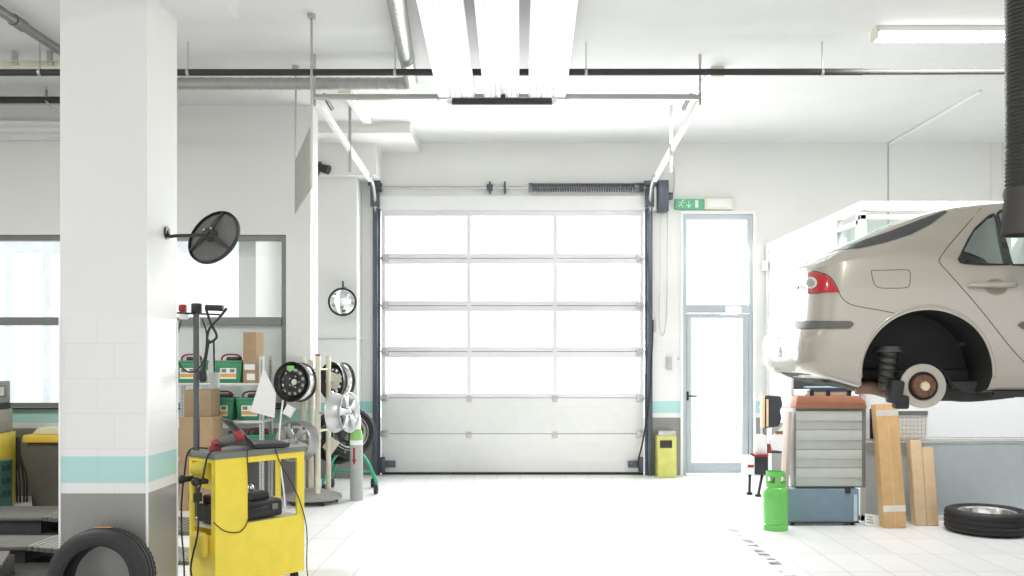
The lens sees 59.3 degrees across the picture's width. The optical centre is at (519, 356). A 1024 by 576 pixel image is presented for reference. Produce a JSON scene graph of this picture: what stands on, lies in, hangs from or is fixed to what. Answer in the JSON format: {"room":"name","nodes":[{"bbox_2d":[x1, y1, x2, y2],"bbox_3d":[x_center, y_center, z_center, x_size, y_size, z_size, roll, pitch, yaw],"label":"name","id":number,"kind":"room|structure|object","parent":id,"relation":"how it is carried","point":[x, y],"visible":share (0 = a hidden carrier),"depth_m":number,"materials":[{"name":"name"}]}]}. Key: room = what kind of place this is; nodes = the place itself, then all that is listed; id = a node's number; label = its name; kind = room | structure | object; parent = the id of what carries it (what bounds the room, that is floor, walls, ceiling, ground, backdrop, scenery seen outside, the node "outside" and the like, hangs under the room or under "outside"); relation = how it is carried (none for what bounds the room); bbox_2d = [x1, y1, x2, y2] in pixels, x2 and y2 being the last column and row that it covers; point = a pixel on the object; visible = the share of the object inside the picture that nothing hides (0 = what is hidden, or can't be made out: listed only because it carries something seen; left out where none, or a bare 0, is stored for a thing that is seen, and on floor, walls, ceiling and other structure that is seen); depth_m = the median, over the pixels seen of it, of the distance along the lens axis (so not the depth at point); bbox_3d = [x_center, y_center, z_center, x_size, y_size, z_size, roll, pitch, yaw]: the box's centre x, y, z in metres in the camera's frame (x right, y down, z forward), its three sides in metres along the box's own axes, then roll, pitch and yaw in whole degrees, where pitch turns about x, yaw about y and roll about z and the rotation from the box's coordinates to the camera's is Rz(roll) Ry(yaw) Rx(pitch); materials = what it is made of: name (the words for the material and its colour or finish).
{"room":"auto repair garage","nodes":[
{"label":"auto repair garage","id":0,"kind":"room"},
{"bbox_2d":[60,0,176,575],"bbox_3d":[-2.466,-0.640,5.563,0.515,4.427,0.466,0,0,0],"label":"pillar","id":1,"kind":"structure","parent":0,"point":[118,58],"depth_m":5.33,"materials":[{"name":"paint"}]},
{"bbox_2d":[59,317,60,547],"bbox_3d":[-2.724,0.668,5.330,0.014,1.810,0.014,0,0,0],"label":"trim","id":2,"kind":"structure","parent":1,"relation":"attached to","point":[59,317],"depth_m":5.32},
{"bbox_2d":[146,317,147,546],"bbox_3d":[-2.209,0.668,5.330,0.014,1.810,0.014,0,0,0],"label":"trim","id":3,"kind":"structure","parent":1,"relation":"attached to","point":[146,317],"depth_m":5.33,"materials":[{"name":"white metal"}]},
{"bbox_2d":[177,320,177,575],"bbox_3d":[-2.209,0.668,5.796,0.014,1.810,0.014,0,0,0],"label":"trim","id":4,"kind":"structure","parent":1,"relation":"attached to","point":[177,320],"depth_m":5.79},
{"bbox_2d":[164,211,239,263],"bbox_3d":[-1.972,-0.748,5.617,0.478,0.348,0.216,0,0,18],"label":"mirror","id":5,"kind":"object","parent":1,"relation":"attached to","point":[217,234],"visible":1,"depth_m":5.59,"materials":[{"name":"black plastic"}]},
{"bbox_2d":[0,242,238,402],"bbox_3d":[-7.050,-0.227,15.000,6.900,3.600,0.100,0,0,0],"label":"window","id":6,"kind":"structure","parent":0,"point":[9,249],"depth_m":14.95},
{"bbox_2d":[0,105,317,495],"bbox_3d":[-5.686,-0.640,10.380,6.628,4.427,0.360,0,0,0],"label":"wall","id":7,"kind":"structure","parent":0,"point":[239,160],"depth_m":10.20,"materials":[{"name":"paint"}]},
{"bbox_2d":[0,120,59,140],"bbox_3d":[-6.450,-2.553,10.145,4.900,0.213,0.109,0,0,0],"label":"cable trunking","id":8,"kind":"object","parent":7,"relation":"attached to","point":[10,130],"visible":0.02,"depth_m":10.09,"materials":[{"name":"white paint"}]},
{"bbox_2d":[0,235,285,408],"bbox_3d":[-5.815,-0.399,10.230,6.370,1.975,0.220,0,0,0],"label":"window","id":9,"kind":"structure","parent":7,"relation":"in","point":[230,330],"depth_m":10.28,"materials":[{"name":"metal"}]},
{"bbox_2d":[239,122,419,478],"bbox_3d":[-2.317,-0.640,11.280,1.965,4.427,1.440,0,0,0],"label":"wall","id":10,"kind":"structure","parent":0,"point":[339,191],"depth_m":11.65,"materials":[{"name":"paint"}]},
{"bbox_2d":[328,281,356,315],"bbox_3d":[-2.258,-0.744,11.524,0.366,0.452,0.253,0,0,0],"label":"convex mirror","id":11,"kind":"object","parent":10,"relation":"attached to","point":[342,301],"visible":1,"depth_m":11.42,"materials":[{"name":"silver metal"}]},
{"bbox_2d":[0,0,1004,142],"bbox_3d":[-0.850,-2.940,3.625,16.300,0.173,17.250,0,0,0],"label":"ceiling","id":12,"kind":"structure","parent":0,"point":[266,34],"depth_m":8.66,"materials":[{"name":"paint"}]},
{"bbox_2d":[0,5,59,55],"bbox_3d":[-4.140,-2.777,7.575,0.100,0.140,5.150,0,0,0],"label":"drain pipe","id":13,"kind":"object","parent":12,"relation":"attached to","point":[14,20],"visible":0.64,"depth_m":7.49,"materials":[{"name":"metal"}]},
{"bbox_2d":[0,51,59,68],"bbox_3d":[-6.400,-2.777,8.387,5.000,0.154,0.086,0,0,0],"label":"rail","id":14,"kind":"object","parent":12,"relation":"attached to","point":[14,63],"visible":0.72,"depth_m":8.37,"materials":[{"name":"beige metal"}]},
{"bbox_2d":[0,87,59,109],"bbox_3d":[-6.500,-2.729,9.500,4.800,0.249,0.072,0,0,0],"label":"pipe","id":15,"kind":"object","parent":12,"relation":"hanging from","point":[46,99],"visible":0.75,"depth_m":9.47,"materials":[{"name":"metal"}]},
{"bbox_2d":[157,0,237,19],"bbox_3d":[-2.271,-2.513,5.050,0.907,0.682,1.500,0,0,0],"label":"ceiling light","id":16,"kind":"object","parent":12,"relation":"attached to","point":[180,9],"depth_m":5.64,"materials":[{"name":"paint"}]},
{"bbox_2d":[177,0,417,89],"bbox_3d":[-1.463,-2.727,7.500,2.331,0.239,5.192,0,0,-37],"label":"pipe","id":17,"kind":"object","parent":12,"relation":"hanging from","point":[398,11],"visible":0.77,"depth_m":8.79,"materials":[{"name":"silver metal"}]},
{"bbox_2d":[292,12,315,213],"bbox_3d":[-1.968,-2.130,8.160,0.070,1.447,1.488,0,0,-19],"label":"board","id":18,"kind":"object","parent":12,"relation":"hanging from","point":[304,159],"visible":0.97,"depth_m":7.85,"materials":[{"name":"metal"}]},
{"bbox_2d":[338,90,372,123],"bbox_3d":[-1.815,-2.803,10.000,0.130,0.108,1.220,0,0,1],"label":"lamp","id":19,"kind":"object","parent":12,"relation":"attached to","point":[361,110],"visible":0.71,"depth_m":10.04,"materials":[{"name":"white paint"}]},
{"bbox_2d":[416,0,475,101],"bbox_3d":[-0.597,-2.627,7.131,0.361,0.454,2.707,0,0,0],"label":"ceiling panel","id":20,"kind":"object","parent":12,"relation":"hanging from","point":[444,24],"visible":0.93,"depth_m":7.41,"materials":[{"name":"white"}]},
{"bbox_2d":[437,93,475,101],"bbox_3d":[-0.597,-2.437,8.461,0.361,0.074,0.047,0,0,0],"label":"ceiling light","id":21,"kind":"object","parent":20,"relation":"attached to","point":[474,95],"depth_m":8.44,"materials":[{"name":"metal"}]},
{"bbox_2d":[474,0,519,97],"bbox_3d":[-0.175,-2.627,7.131,0.347,0.454,2.707,0,0,0],"label":"ceiling panel","id":22,"kind":"object","parent":12,"relation":"hanging from","point":[497,21],"visible":0.88,"depth_m":7.39,"materials":[{"name":"white"}]},
{"bbox_2d":[0,42,1004,76],"bbox_3d":[-0.975,-2.697,8.150,15.850,0.313,0.072,0,0,0],"label":"insulated pipe","id":23,"kind":"object","parent":12,"relation":"hanging from","point":[821,71],"visible":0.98,"depth_m":8.12,"materials":[{"name":"metal"}]},
{"bbox_2d":[528,0,577,101],"bbox_3d":[0.255,-2.627,7.131,0.365,0.454,2.707,0,0,0],"label":"ceiling panel","id":24,"kind":"object","parent":12,"relation":"hanging from","point":[552,22],"visible":0.93,"depth_m":7.40,"materials":[{"name":"white"}]},
{"bbox_2d":[528,93,566,101],"bbox_3d":[0.255,-2.437,8.461,0.365,0.074,0.047,0,0,0],"label":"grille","id":25,"kind":"object","parent":24,"relation":"attached to","point":[540,96],"depth_m":8.44,"materials":[{"name":"metal"}]},
{"bbox_2d":[687,67,723,111],"bbox_3d":[1.940,-2.803,9.475,0.130,0.108,1.270,0,0,0],"label":"lamp","id":26,"kind":"object","parent":12,"relation":"attached to","point":[709,82],"visible":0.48,"depth_m":9.18,"materials":[{"name":"beige plastic"}]},
{"bbox_2d":[870,26,1004,42],"bbox_3d":[3.850,-2.803,7.820,1.560,0.108,0.140,0,0,0],"label":"lamp","id":27,"kind":"object","parent":12,"relation":"attached to","point":[879,33],"visible":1,"depth_m":7.76,"materials":[{"name":"beige plastic"}]},
{"bbox_2d":[874,32,1004,41],"bbox_3d":[3.850,-2.777,7.820,1.517,0.055,0.126,0,0,0],"label":"diffuser","id":28,"kind":"object","parent":27,"relation":"attached to","point":[878,36],"depth_m":7.77,"materials":[{"name":"white plastic"}]},
{"bbox_2d":[1000,0,1023,237],"bbox_3d":[2.742,-1.755,4.900,0.227,2.183,0.227,0,0,-39],"label":"hose","id":29,"kind":"object","parent":12,"relation":"hanging from","point":[1012,222],"visible":1,"depth_m":4.85,"materials":[{"name":"rubber"}]},
{"bbox_2d":[12,473,1023,575],"bbox_3d":[-0.850,1.648,3.625,16.300,0.150,17.250,0,0,0],"label":"floor","id":30,"kind":"structure","parent":0,"point":[415,525],"depth_m":7.84,"materials":[{"name":"tile"}]},
{"bbox_2d":[0,459,11,505],"bbox_3d":[-5.561,1.295,8.856,1.028,0.556,0.228,0,0,0],"label":"crate","id":31,"kind":"object","parent":30,"relation":"on","point":[5,464],"visible":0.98,"depth_m":8.86,"materials":[{"name":"green plastic"}]},
{"bbox_2d":[0,381,15,502],"bbox_3d":[-5.821,0.902,9.285,0.909,1.303,0.630,0,0,0],"label":"machine","id":32,"kind":"object","parent":30,"relation":"on","point":[7,436],"visible":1,"depth_m":9.44,"materials":[{"name":"yellow paint"}]},
{"bbox_2d":[0,408,12,432],"bbox_3d":[-5.825,0.665,9.260,0.900,0.250,0.580,0,0,0],"label":"plastic container","id":33,"kind":"object","parent":32,"relation":"on","point":[6,414],"depth_m":9.42,"materials":[{"name":"white plastic"}]},
{"bbox_2d":[16,437,27,501],"bbox_3d":[-5.328,1.204,9.620,0.140,0.699,0.021,0,0,0],"label":"cable bundle","id":34,"kind":"object","parent":32,"relation":"hanging from","point":[19,462],"visible":1,"depth_m":9.61,"materials":[{"name":"black rubber"}]},
{"bbox_2d":[0,527,58,534],"bbox_3d":[-4.314,1.567,8.079,0.510,0.012,0.325,0,0,0],"label":"base plate","id":35,"kind":"object","parent":30,"relation":"on","point":[55,531],"depth_m":7.96,"materials":[{"name":"metal"}]},
{"bbox_2d":[0,506,200,535],"bbox_3d":[-5.177,1.491,8.235,4.645,0.165,0.610,0,0,0],"label":"runway","id":36,"kind":"object","parent":35,"relation":"on","point":[13,519],"visible":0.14,"depth_m":7.98,"materials":[{"name":"metal"}]},
{"bbox_2d":[9,553,54,575],"bbox_3d":[-3.602,1.567,6.791,0.424,0.012,0.720,0,0,0],"label":"base plate","id":37,"kind":"object","parent":30,"relation":"on","point":[38,566],"depth_m":6.68,"materials":[{"name":"metal"}]},
{"bbox_2d":[0,551,14,575],"bbox_3d":[-4.053,1.482,6.300,1.095,0.158,0.440,0,0,0],"label":"trough","id":38,"kind":"object","parent":37,"relation":"on","point":[7,560],"visible":1,"depth_m":6.41,"materials":[{"name":"metal"}]},
{"bbox_2d":[0,535,188,564],"bbox_3d":[-4.982,1.501,7.020,5.037,0.145,0.440,0,0,0],"label":"runway","id":39,"kind":"object","parent":37,"relation":"on","point":[25,548],"visible":0.25,"depth_m":6.91,"materials":[{"name":"metal"}]},
{"bbox_2d":[23,425,58,505],"bbox_3d":[-4.862,1.155,9.585,0.567,0.836,0.570,0,0,0],"label":"waste container","id":40,"kind":"object","parent":30,"relation":"on","point":[43,444],"visible":0.46,"depth_m":9.35,"materials":[{"name":"grey plastic"}]},
{"bbox_2d":[46,527,156,575],"bbox_3d":[-2.400,1.274,5.165,0.588,0.594,0.267,0,0,3],"label":"tyre","id":41,"kind":"object","parent":30,"relation":"on","point":[139,560],"visible":1,"depth_m":5.11,"materials":[{"name":"black rubber"}]},
{"bbox_2d":[179,415,222,510],"bbox_3d":[-3.315,1.093,9.360,0.343,0.962,0.320,0,0,0],"label":"carton","id":42,"kind":"object","parent":30,"relation":"on","point":[211,428],"visible":0.44,"depth_m":9.20,"materials":[{"name":"brown cardboard"}]},
{"bbox_2d":[184,389,219,416],"bbox_3d":[-3.304,0.475,9.358,0.277,0.277,0.283,0,0,0],"label":"carton","id":43,"kind":"object","parent":42,"relation":"on","point":[209,398],"visible":0.72,"depth_m":9.22,"materials":[{"name":"cardboard"}]},
{"bbox_2d":[178,356,272,496],"bbox_3d":[-3.235,0.783,9.755,1.014,1.580,0.390,0,0,0],"label":"shelf rack","id":44,"kind":"object","parent":30,"relation":"on","point":[261,421],"visible":0.37,"depth_m":9.58,"materials":[{"name":"metal"}]},
{"bbox_2d":[178,354,208,382],"bbox_3d":[-3.553,0.120,9.738,0.300,0.314,0.235,0,0,0],"label":"battery","id":45,"kind":"object","parent":44,"relation":"on","point":[183,377],"visible":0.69,"depth_m":9.63,"materials":[{"name":"green plastic"}]},
{"bbox_2d":[215,354,242,382],"bbox_3d":[-3.121,0.120,9.738,0.300,0.314,0.235,0,0,0],"label":"battery","id":46,"kind":"object","parent":44,"relation":"on","point":[230,369],"visible":0.83,"depth_m":9.63,"materials":[{"name":"green plastic"}]},
{"bbox_2d":[220,390,237,419],"bbox_3d":[-3.213,0.519,9.738,0.300,0.314,0.235,0,0,0],"label":"box","id":47,"kind":"object","parent":44,"relation":"on","point":[228,406],"visible":0.43,"depth_m":9.63,"materials":[{"name":"green plastic"}]},
{"bbox_2d":[236,390,266,419],"bbox_3d":[-2.894,0.519,9.738,0.300,0.314,0.235,0,0,0],"label":"box","id":48,"kind":"object","parent":44,"relation":"on","point":[244,404],"visible":0.55,"depth_m":9.63,"materials":[{"name":"green plastic"}]},
{"bbox_2d":[243,332,263,382],"bbox_3d":[-2.870,0.004,9.689,0.150,0.545,0.183,0,0,10],"label":"carton","id":49,"kind":"object","parent":44,"relation":"on","point":[253,342],"visible":0.93,"depth_m":9.60,"materials":[{"name":"brown cardboard"}]},
{"bbox_2d":[250,368,275,417],"bbox_3d":[-2.708,0.378,9.489,0.284,0.524,0.030,0,0,10],"label":"paper sheet","id":50,"kind":"object","parent":44,"relation":"hanging from","point":[264,401],"visible":1,"depth_m":9.48,"materials":[{"name":"white paper"}]},
{"bbox_2d":[177,303,305,575],"bbox_3d":[-1.914,0.606,6.186,0.350,1.935,0.820,0,0,40],"label":"tool cart","id":51,"kind":"object","parent":30,"relation":"on","point":[271,545],"visible":0.95,"depth_m":6.04,"materials":[{"name":"yellow paint"}]},
{"bbox_2d":[178,304,206,372],"bbox_3d":[-2.206,-0.121,6.033,0.224,0.460,0.050,0,0,0],"label":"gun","id":52,"kind":"object","parent":51,"relation":"hanging from","point":[182,307],"visible":0.72,"depth_m":6.02,"materials":[{"name":"red plastic"}]},
{"bbox_2d":[180,447,207,575],"bbox_3d":[-2.198,1.085,6.050,0.081,0.959,0.178,0,0,40],"label":"cable","id":53,"kind":"object","parent":51,"relation":"hanging from","point":[188,451],"visible":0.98,"depth_m":6.01,"materials":[{"name":"rubber"}]},
{"bbox_2d":[191,531,208,558],"bbox_3d":[-2.107,1.233,5.917,0.170,0.170,0.060,0,0,40],"label":"canister","id":54,"kind":"object","parent":51,"relation":"on","point":[202,546],"depth_m":5.87,"materials":[{"name":"yellow plastic"}]},
{"bbox_2d":[199,305,227,387],"bbox_3d":[-2.054,-0.074,6.026,0.182,0.555,0.074,0,0,0],"label":"cable","id":55,"kind":"object","parent":51,"relation":"hanging from","point":[214,377],"visible":1,"depth_m":6.02,"materials":[{"name":"black plastic"}]},
{"bbox_2d":[190,430,244,575],"bbox_3d":[-1.990,1.022,5.957,0.186,1.068,0.370,0,0,23],"label":"tool","id":56,"kind":"object","parent":51,"relation":"on","point":[237,436],"visible":0.95,"depth_m":5.97,"materials":[{"name":"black plastic"}]},
{"bbox_2d":[199,489,281,522],"bbox_3d":[-1.906,1.017,6.167,0.266,0.175,0.520,0,0,40],"label":"tool case","id":57,"kind":"object","parent":51,"relation":"on","point":[262,504],"visible":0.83,"depth_m":6.16,"materials":[{"name":"black plastic"}]},
{"bbox_2d":[195,511,295,528],"bbox_3d":[-1.878,1.124,6.221,0.280,0.018,0.660,0,0,40],"label":"shelf","id":58,"kind":"object","parent":51,"relation":"attached to","point":[285,517],"depth_m":6.10,"materials":[{"name":"yellow metal"}]},
{"bbox_2d":[221,417,289,448],"bbox_3d":[-1.851,0.524,6.284,0.398,0.199,0.330,0,0,-30],"label":"laptop","id":59,"kind":"object","parent":51,"relation":"on","point":[231,424],"visible":0.94,"depth_m":6.20,"materials":[{"name":"black plastic"}]},
{"bbox_2d":[282,354,341,505],"bbox_3d":[-2.246,0.771,9.740,0.636,1.604,0.716,0,0,-10],"label":"stand","id":60,"kind":"object","parent":30,"relation":"on","point":[312,494],"visible":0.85,"depth_m":9.65,"materials":[{"name":"beige metal"}]},
{"bbox_2d":[274,362,315,401],"bbox_3d":[-2.382,0.265,9.550,0.426,0.434,0.191,0,0,18],"label":"wheel","id":61,"kind":"object","parent":60,"relation":"on","point":[292,381],"visible":1,"depth_m":9.52,"materials":[{"name":"black paint"}]},
{"bbox_2d":[275,421,318,461],"bbox_3d":[-2.354,0.887,9.500,0.425,0.434,0.201,0,0,21],"label":"alloy wheel","id":62,"kind":"object","parent":60,"relation":"on","point":[305,427],"visible":0.78,"depth_m":9.46,"materials":[{"name":"metal"}]},
{"bbox_2d":[321,362,354,397],"bbox_3d":[-2.058,0.270,10.120,0.426,0.431,0.183,0,0,38],"label":"wheel","id":63,"kind":"object","parent":60,"relation":"attached to","point":[347,384],"visible":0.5,"depth_m":10.05,"materials":[{"name":"silver metal"}]},
{"bbox_2d":[324,392,359,432],"bbox_3d":[-1.864,0.583,9.450,0.193,0.431,0.426,0,0,19],"label":"alloy wheel","id":64,"kind":"object","parent":60,"relation":"attached to","point":[350,412],"visible":1,"depth_m":9.37,"materials":[{"name":"silver metal"}]},
{"bbox_2d":[321,451,377,493],"bbox_3d":[-1.960,1.324,10.600,0.663,0.498,0.610,0,0,0],"label":"rack","id":65,"kind":"object","parent":30,"relation":"on","point":[374,481],"visible":0.65,"depth_m":10.34,"materials":[{"name":"green metal"}]},
{"bbox_2d":[321,414,349,463],"bbox_3d":[-2.168,0.953,10.720,0.640,0.640,0.203,0,0,12],"label":"tyre","id":66,"kind":"object","parent":65,"relation":"on","point":[339,460],"visible":0.11,"depth_m":10.65,"materials":[{"name":"black rubber"}]},
{"bbox_2d":[322,407,375,457],"bbox_3d":[-1.986,0.871,10.450,0.600,0.600,0.203,0,0,-27],"label":"tyre","id":67,"kind":"object","parent":65,"relation":"on","point":[367,424],"visible":0.47,"depth_m":10.43,"materials":[{"name":"black rubber"}]},
{"bbox_2d":[350,416,362,500],"bbox_3d":[-1.798,1.096,9.900,0.144,0.955,0.144,0,0,0],"label":"gas cylinder","id":68,"kind":"object","parent":30,"relation":"on","point":[356,437],"visible":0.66,"depth_m":9.84,"materials":[{"name":"white paint"}]},
{"bbox_2d":[655,430,675,476],"bbox_3d":[1.919,1.270,11.842,0.248,0.607,0.235,0,0,0],"label":"waste bin","id":69,"kind":"object","parent":30,"relation":"on","point":[665,440],"visible":1,"depth_m":11.74,"materials":[{"name":"metal"}]},
{"bbox_2d":[727,528,795,575],"bbox_3d":[1.942,1.572,6.625,0.085,0.003,3.250,0,0,0],"label":"floor drain","id":70,"kind":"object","parent":30,"relation":"on","point":[782,569],"depth_m":7.19,"materials":[{"name":"grey metal"}]},
{"bbox_2d":[746,392,789,496],"bbox_3d":[2.893,0.988,10.409,0.712,1.167,0.309,0,0,-38],"label":"folding stand","id":71,"kind":"object","parent":30,"relation":"on","point":[749,492],"visible":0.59,"depth_m":10.39,"materials":[{"name":"white paint"}]},
{"bbox_2d":[741,453,767,474],"bbox_3d":[2.682,1.219,10.290,0.262,0.227,0.191,0,0,0],"label":"carton","id":72,"kind":"object","parent":71,"relation":"on","point":[757,464],"visible":0.9,"depth_m":10.20,"materials":[{"name":"white cardboard"}]},
{"bbox_2d":[748,453,767,467],"bbox_3d":[2.697,1.179,10.290,0.232,0.147,0.191,0,0,0],"label":"print","id":73,"kind":"object","parent":72,"relation":"attached to","point":[754,460],"depth_m":10.20,"materials":[{"name":"plastic"}]},
{"bbox_2d":[754,434,771,453],"bbox_3d":[2.791,1.005,10.315,0.197,0.231,0.130,0,0,0],"label":"box","id":74,"kind":"object","parent":72,"relation":"on","point":[761,446],"visible":0.96,"depth_m":10.25,"materials":[{"name":"white paint"}]},
{"bbox_2d":[761,395,781,427],"bbox_3d":[2.897,0.630,10.373,0.235,0.376,0.115,0,0,0],"label":"work light","id":75,"kind":"object","parent":71,"relation":"hanging from","point":[771,405],"visible":1,"depth_m":10.33,"materials":[{"name":"black plastic"}]},
{"bbox_2d":[769,425,782,450],"bbox_3d":[2.992,0.866,10.269,0.288,0.412,0.082,0,0,0],"label":"bag","id":76,"kind":"object","parent":71,"relation":"hanging from","point":[775,440],"visible":0.5,"depth_m":10.24,"materials":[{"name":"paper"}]},
{"bbox_2d":[763,470,788,531],"bbox_3d":[2.334,1.308,8.220,0.228,0.530,0.228,0,0,0],"label":"bottle","id":77,"kind":"object","parent":30,"relation":"on","point":[775,493],"visible":1,"depth_m":8.13,"materials":[{"name":"green paint"}]},
{"bbox_2d":[787,395,866,524],"bbox_3d":[2.871,0.969,8.510,0.758,1.208,0.240,0,0,0],"label":"cabinet","id":78,"kind":"object","parent":30,"relation":"on","point":[828,451],"visible":0.96,"depth_m":8.43,"materials":[{"name":"metal"}]},
{"bbox_2d":[781,410,792,488],"bbox_3d":[2.509,0.868,8.480,0.072,0.720,0.160,0,0,0],"label":"board","id":79,"kind":"object","parent":78,"relation":"on","point":[787,423],"visible":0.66,"depth_m":8.41,"materials":[{"name":"beige wood"}]},
{"bbox_2d":[790,378,823,394],"bbox_3d":[2.800,0.225,8.555,0.450,0.280,0.090,0,0,0],"label":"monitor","id":80,"kind":"object","parent":78,"relation":"on","point":[794,383],"visible":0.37,"depth_m":8.55,"materials":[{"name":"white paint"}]},
{"bbox_2d":[803,386,862,396],"bbox_3d":[2.956,0.279,8.480,0.541,0.192,0.100,0,0,0],"label":"tray","id":81,"kind":"object","parent":78,"relation":"on","point":[813,390],"visible":0.72,"depth_m":8.44,"materials":[{"name":"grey metal"}]},
{"bbox_2d":[871,404,906,527],"bbox_3d":[3.431,1.008,8.376,0.243,1.153,0.234,0,0,0],"label":"carton","id":82,"kind":"object","parent":30,"relation":"on","point":[885,420],"visible":0.88,"depth_m":8.32,"materials":[{"name":"orange cardboard"}]},
{"bbox_2d":[762,201,1023,520],"bbox_3d":[5.075,0.038,10.310,3.730,3.070,3.340,0,0,0],"label":"partition wall","id":83,"kind":"structure","parent":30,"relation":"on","point":[965,472],"depth_m":8.67,"materials":[{"name":"white paint"}]},
{"bbox_2d":[898,411,927,438],"bbox_3d":[3.759,0.654,8.635,0.297,0.273,0.026,0,0,0],"label":"wall calendar","id":84,"kind":"object","parent":83,"relation":"attached to","point":[912,424],"visible":0.79,"depth_m":8.63,"materials":[{"name":"white paper"}]},
{"bbox_2d":[906,440,926,525],"bbox_3d":[3.731,1.180,8.473,0.120,0.802,0.187,0,0,0],"label":"carton","id":85,"kind":"object","parent":30,"relation":"on","point":[913,447],"visible":1,"depth_m":8.43,"materials":[{"name":"cardboard"}]},
{"bbox_2d":[922,447,938,525],"bbox_3d":[3.839,1.213,8.469,0.119,0.736,0.180,0,0,0],"label":"carton","id":86,"kind":"object","parent":30,"relation":"on","point":[927,452],"visible":0.85,"depth_m":8.42,"materials":[{"name":"cardboard"}]},
{"bbox_2d":[944,503,1023,537],"bbox_3d":[4.213,1.468,8.120,0.732,0.203,0.732,0,0,0],"label":"tyre","id":87,"kind":"object","parent":30,"relation":"on","point":[976,519],"visible":1,"depth_m":7.89,"materials":[{"name":"black rubber"}]},
{"bbox_3d":[5.028,0.123,6.467,0.644,2.900,2.466,0,0,0],"label":"lift post","id":88,"kind":"object","parent":30,"relation":"on","visible":0},
{"bbox_2d":[763,202,1023,408],"bbox_3d":[3.955,-0.339,5.915,4.463,1.300,1.798,0,0,6],"label":"car","id":89,"kind":"object","parent":88,"relation":"on","point":[923,310],"visible":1,"depth_m":5.31,"materials":[{"name":"beige paint"}]},
{"bbox_2d":[362,143,1023,474],"bbox_3d":[2.000,-0.640,12.100,10.600,4.427,0.200,0,0,0],"label":"wall","id":90,"kind":"structure","parent":0,"point":[790,187],"depth_m":12.00,"materials":[{"name":"paint"}]},
{"bbox_2d":[313,54,380,475],"bbox_3d":[-1.917,-0.640,10.243,0.175,4.427,3.509,0,0,0],"label":"door track","id":91,"kind":"object","parent":90,"relation":"attached to","point":[374,195],"visible":0.93,"depth_m":11.93,"materials":[{"name":"metal"}]},
{"bbox_2d":[313,94,701,99],"bbox_3d":[-0.120,-2.452,8.490,3.660,0.050,0.040,0,0,0],"label":"bar","id":92,"kind":"object","parent":91,"relation":"attached to","point":[315,96],"visible":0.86,"depth_m":8.47,"materials":[{"name":"metal"}]},
{"bbox_2d":[447,94,556,104],"bbox_3d":[-0.168,-2.419,8.420,1.032,0.136,0.110,0,0,0],"label":"bar","id":93,"kind":"object","parent":92,"relation":"attached to","point":[452,101],"visible":0.87,"depth_m":8.37,"materials":[{"name":"black plastic"}]},
{"bbox_2d":[376,181,645,193],"bbox_3d":[-0.091,-2.247,11.930,3.622,0.150,0.125,0,0,0],"label":"shaft","id":94,"kind":"object","parent":90,"relation":"attached to","point":[637,187],"visible":1,"depth_m":11.90,"materials":[{"name":"metal"}]},
{"bbox_2d":[380,210,644,474],"bbox_3d":[-0.100,-0.208,12.030,3.554,3.563,0.100,0,0,0],"label":"door","id":95,"kind":"structure","parent":90,"relation":"in","point":[468,433],"depth_m":12.03,"materials":[{"name":"white metal"}]},
{"bbox_2d":[380,196,644,209],"bbox_3d":[-0.100,-2.053,11.992,3.534,0.187,0.015,0,0,0],"label":"trim","id":96,"kind":"structure","parent":90,"relation":"attached to","point":[386,202],"depth_m":11.98,"materials":[{"name":"white metal"}]},
{"bbox_2d":[652,167,674,335],"bbox_3d":[1.897,-1.445,11.905,0.315,2.344,0.170,0,0,0],"label":"operator","id":97,"kind":"object","parent":90,"relation":"attached to","point":[662,195],"visible":0.94,"depth_m":11.86,"materials":[{"name":"metal"}]},
{"bbox_2d":[644,54,702,475],"bbox_3d":[1.693,-0.640,10.244,0.161,4.427,3.509,0,0,1],"label":"door track","id":98,"kind":"object","parent":90,"relation":"attached to","point":[649,191],"visible":1,"depth_m":11.93,"materials":[{"name":"metal"}]},
{"bbox_2d":[653,318,655,331],"bbox_3d":[1.773,-0.427,11.970,0.066,0.187,0.060,0,0,0],"label":"holder","id":99,"kind":"object","parent":98,"relation":"attached to","point":[654,319],"visible":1,"depth_m":11.94,"materials":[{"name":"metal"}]},
{"bbox_2d":[637,320,653,469],"bbox_3d":[1.663,0.506,11.914,0.220,1.993,0.060,0,0,0],"label":"rope","id":100,"kind":"object","parent":99,"relation":"hanging from","point":[652,320],"visible":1,"depth_m":11.90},
{"bbox_2d":[674,199,703,209],"bbox_3d":[2.251,-2.031,11.966,0.385,0.133,0.068,0,0,0],"label":"exit sign","id":101,"kind":"object","parent":90,"relation":"attached to","point":[679,204],"visible":1,"depth_m":11.94,"materials":[{"name":"green plastic"}]},
{"bbox_2d":[683,214,752,474],"bbox_3d":[2.640,-0.167,12.025,0.933,3.480,0.170,0,0,0],"label":"door","id":102,"kind":"structure","parent":90,"relation":"in","point":[727,311],"depth_m":12.03,"materials":[{"name":"white metal"}]},
{"bbox_2d":[680,211,755,474],"bbox_3d":[2.640,-0.187,11.992,1.003,3.520,0.015,0,0,0],"label":"trim","id":103,"kind":"structure","parent":90,"relation":"attached to","point":[681,212],"depth_m":11.98,"materials":[{"name":"white metal"}]},
{"bbox_2d":[704,197,733,209],"bbox_3d":[2.641,-2.038,11.947,0.391,0.152,0.105,0,0,0],"label":"emergency light","id":104,"kind":"object","parent":90,"relation":"attached to","point":[710,203],"visible":1,"depth_m":11.91,"materials":[{"name":"beige plastic"}]},
{"bbox_2d":[888,90,981,144],"bbox_3d":[4.918,-2.840,10.810,0.035,0.027,2.380,0,0,0],"label":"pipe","id":105,"kind":"structure","parent":90,"relation":"attached to","point":[978,91],"depth_m":10.58,"materials":[{"name":"white metal"}]},
{"bbox_2d":[990,142,1005,200],"bbox_3d":[6.365,-2.165,11.980,0.190,1.377,0.040,0,0,0],"label":"trim","id":106,"kind":"structure","parent":90,"relation":"attached to","point":[1003,143],"depth_m":11.99,"materials":[{"name":"beige plastic"}]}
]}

